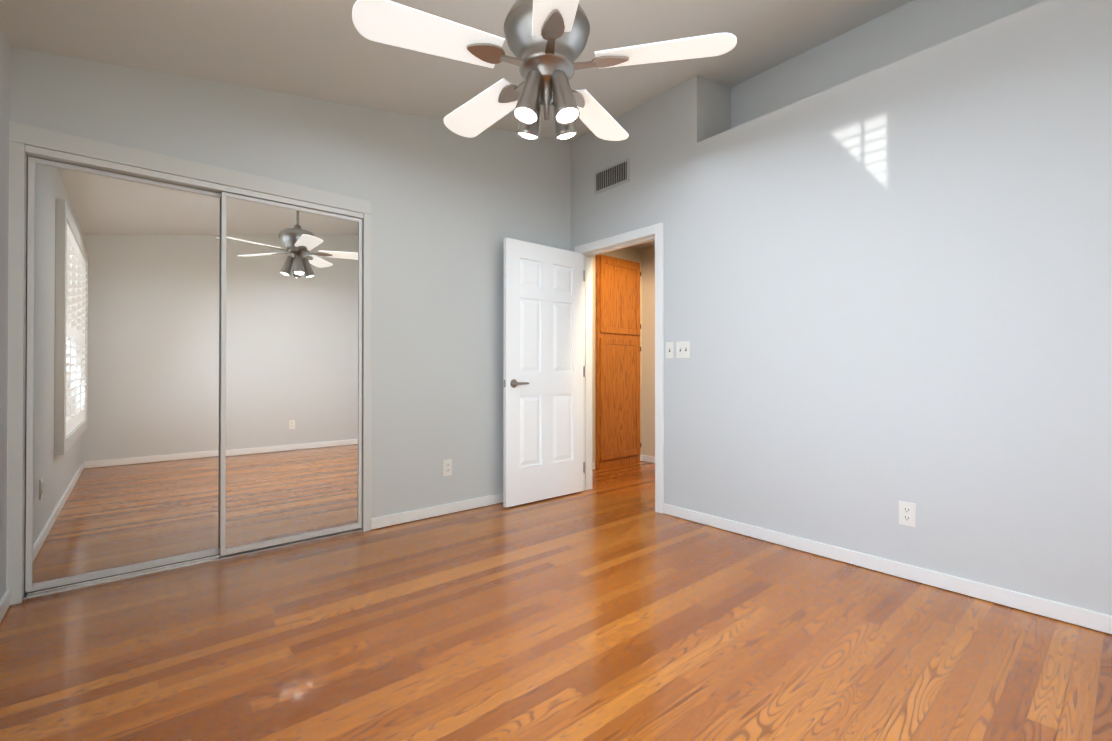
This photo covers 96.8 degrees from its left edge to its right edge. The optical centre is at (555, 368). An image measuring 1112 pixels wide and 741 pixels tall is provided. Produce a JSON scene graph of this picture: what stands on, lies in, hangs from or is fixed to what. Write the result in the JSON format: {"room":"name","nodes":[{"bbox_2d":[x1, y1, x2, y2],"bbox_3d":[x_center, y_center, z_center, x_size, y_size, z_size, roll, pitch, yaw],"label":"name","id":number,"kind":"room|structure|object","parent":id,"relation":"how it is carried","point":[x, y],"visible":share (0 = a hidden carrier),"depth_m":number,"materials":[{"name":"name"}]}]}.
{"room":"empty bedroom","nodes":[
{"label":"empty bedroom","id":0,"kind":"room"},
{"bbox_2d":[0,21,9,599],"bbox_3d":[-1.217,-0.201,0.671,0.120,2.481,4.125,0,0,-40],"label":"wall","id":1,"kind":"structure","parent":0,"point":[4,131],"depth_m":2.11,"materials":[{"name":"white paint"}]},
{"bbox_2d":[0,589,10,622],"bbox_3d":[-1.161,1.000,0.703,0.016,0.071,3.873,0,0,-40],"label":"baseboard","id":2,"kind":"structure","parent":1,"relation":"attached to","point":[5,601],"depth_m":2.10,"materials":[{"name":"white wood"}]},
{"bbox_2d":[10,47,570,527],"bbox_3d":[-1.234,-0.481,3.286,3.480,3.072,0.120,0,0,-40],"label":"wall","id":3,"kind":"structure","parent":0,"point":[450,211],"depth_m":3.38,"materials":[{"name":"white paint"}]},
{"bbox_2d":[25,156,220,592],"bbox_3d":[-2.139,0.028,2.511,0.760,1.997,0.024,0,0,-40],"label":"mirror","id":4,"kind":"object","parent":3,"relation":"attached to","point":[123,381],"visible":0.88,"depth_m":2.47,"materials":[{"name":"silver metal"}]},
{"bbox_2d":[6,121,371,604],"bbox_3d":[-1.849,-0.022,2.739,1.602,2.146,0.112,0,0,-40],"label":"trim","id":5,"kind":"structure","parent":3,"relation":"attached to","point":[25,141],"depth_m":2.36,"materials":[{"name":"white paint"}]},
{"bbox_2d":[220,192,361,555],"bbox_3d":[-1.552,0.030,2.957,0.760,1.997,0.024,0,0,-40],"label":"mirror","id":6,"kind":"object","parent":3,"relation":"attached to","point":[291,390],"visible":1,"depth_m":2.92,"materials":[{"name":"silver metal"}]},
{"bbox_2d":[371,493,502,529],"bbox_3d":[-0.534,1.018,3.783,1.761,0.071,0.015,0,0,-40],"label":"baseboard","id":7,"kind":"structure","parent":3,"relation":"attached to","point":[393,519],"depth_m":3.50,"materials":[{"name":"white wood"}]},
{"bbox_2d":[443,459,451,475],"bbox_3d":[-0.786,0.720,3.575,0.070,0.115,0.010,0,0,-40],"label":"electrical outlet","id":8,"kind":"object","parent":3,"relation":"attached to","point":[447,467],"visible":1,"depth_m":3.57,"materials":[{"name":"white plastic"}]},
{"bbox_2d":[0,0,912,248],"bbox_3d":[0.532,-1.816,2.384,4.992,0.851,4.457,0,0,-40],"label":"ceiling","id":9,"kind":"structure","parent":0,"point":[323,49],"depth_m":2.65,"materials":[{"name":"white paint"}]},
{"bbox_2d":[352,0,736,140],"bbox_3d":[-0.070,-1.310,1.855,1.274,0.865,1.232,0,0,-40],"label":"ceiling fan","id":10,"kind":"object","parent":9,"relation":"hanging from","point":[546,41],"visible":1,"depth_m":1.73,"materials":[{"name":"white wood"}]},
{"bbox_2d":[0,461,1111,740],"bbox_3d":[0.442,1.101,2.566,5.112,0.100,4.876,0,0,-40],"label":"floor","id":11,"kind":"structure","parent":0,"point":[610,605],"depth_m":1.86,"materials":[{"name":"brown wood"}]},
{"bbox_2d":[596,254,640,469],"bbox_3d":[0.694,-0.066,5.389,0.672,2.265,0.064,0,0,-40],"label":"linen cabinet","id":12,"kind":"object","parent":11,"relation":"on","point":[618,347],"visible":1,"depth_m":5.34,"materials":[{"name":"brown wood"}]},
{"bbox_2d":[592,247,643,469],"bbox_3d":[0.417,-0.204,5.280,1.380,2.540,0.120,0,0,-40],"label":"wall","id":13,"kind":"structure","parent":0,"point":[633,254],"depth_m":5.52,"materials":[{"name":"beige paint"}]},
{"bbox_2d":[644,246,654,462],"bbox_3d":[2.117,-0.209,4.456,0.120,2.540,3.578,0,0,-40],"label":"wall","id":14,"kind":"structure","parent":0,"point":[645,258],"depth_m":5.60,"materials":[{"name":"beige paint"}]},
{"bbox_2d":[640,455,654,462],"bbox_3d":[2.056,1.021,4.396,0.042,0.071,3.338,0,0,-40],"label":"baseboard","id":15,"kind":"structure","parent":14,"relation":"attached to","point":[646,458],"depth_m":5.60,"materials":[{"name":"white wood"}]},
{"bbox_2d":[571,0,1111,633],"bbox_3d":[1.456,-0.531,3.241,0.560,3.171,4.576,0,0,-40],"label":"wall","id":16,"kind":"structure","parent":0,"point":[887,262],"depth_m":2.50,"materials":[{"name":"white paint"}]},
{"bbox_2d":[503,237,584,506],"bbox_3d":[-0.078,0.032,3.981,0.811,2.030,0.135,0,0,-40],"label":"door","id":17,"kind":"structure","parent":16,"relation":"in","point":[543,371],"depth_m":3.94,"materials":[{"name":"white wood"}]},
{"bbox_2d":[594,158,628,193],"bbox_3d":[0.445,-1.550,3.993,0.015,0.182,0.378,0,0,-40],"label":"air vent","id":18,"kind":"object","parent":16,"relation":"in","point":[612,176],"visible":1,"depth_m":3.99,"materials":[{"name":"grey metal"}]},
{"bbox_2d":[575,222,663,513],"bbox_3d":[0.525,-0.001,3.994,0.152,2.120,0.946,0,0,-40],"label":"door frame","id":19,"kind":"structure","parent":16,"relation":"attached to","point":[655,232],"depth_m":3.80,"materials":[{"name":"white wood"}]},
{"bbox_2d":[666,342,673,357],"bbox_3d":[0.815,-0.131,3.547,0.018,0.115,0.070,0,0,-40],"label":"light switch","id":20,"kind":"object","parent":16,"relation":"attached to","point":[669,349],"visible":1,"depth_m":3.54,"materials":[{"name":"white plastic"}]},
{"bbox_2d":[676,341,690,357],"bbox_3d":[0.889,-0.131,3.459,0.018,0.115,0.116,0,0,-40],"label":"double light switch","id":21,"kind":"object","parent":16,"relation":"attached to","point":[683,349],"visible":1,"depth_m":3.46,"materials":[{"name":"white plastic"}]},
{"bbox_2d":[663,503,1111,633],"bbox_3d":[1.701,1.011,2.500,0.016,0.071,2.844,0,0,-40],"label":"baseboard","id":22,"kind":"structure","parent":16,"relation":"attached to","point":[1094,620],"depth_m":2.40,"materials":[{"name":"white wood"}]},
{"bbox_2d":[899,501,915,526],"bbox_3d":[1.746,0.724,2.453,0.010,0.115,0.070,0,0,-40],"label":"electrical outlet","id":23,"kind":"object","parent":16,"relation":"attached to","point":[907,513],"visible":1,"depth_m":2.45,"materials":[{"name":"white plastic"}]}
]}

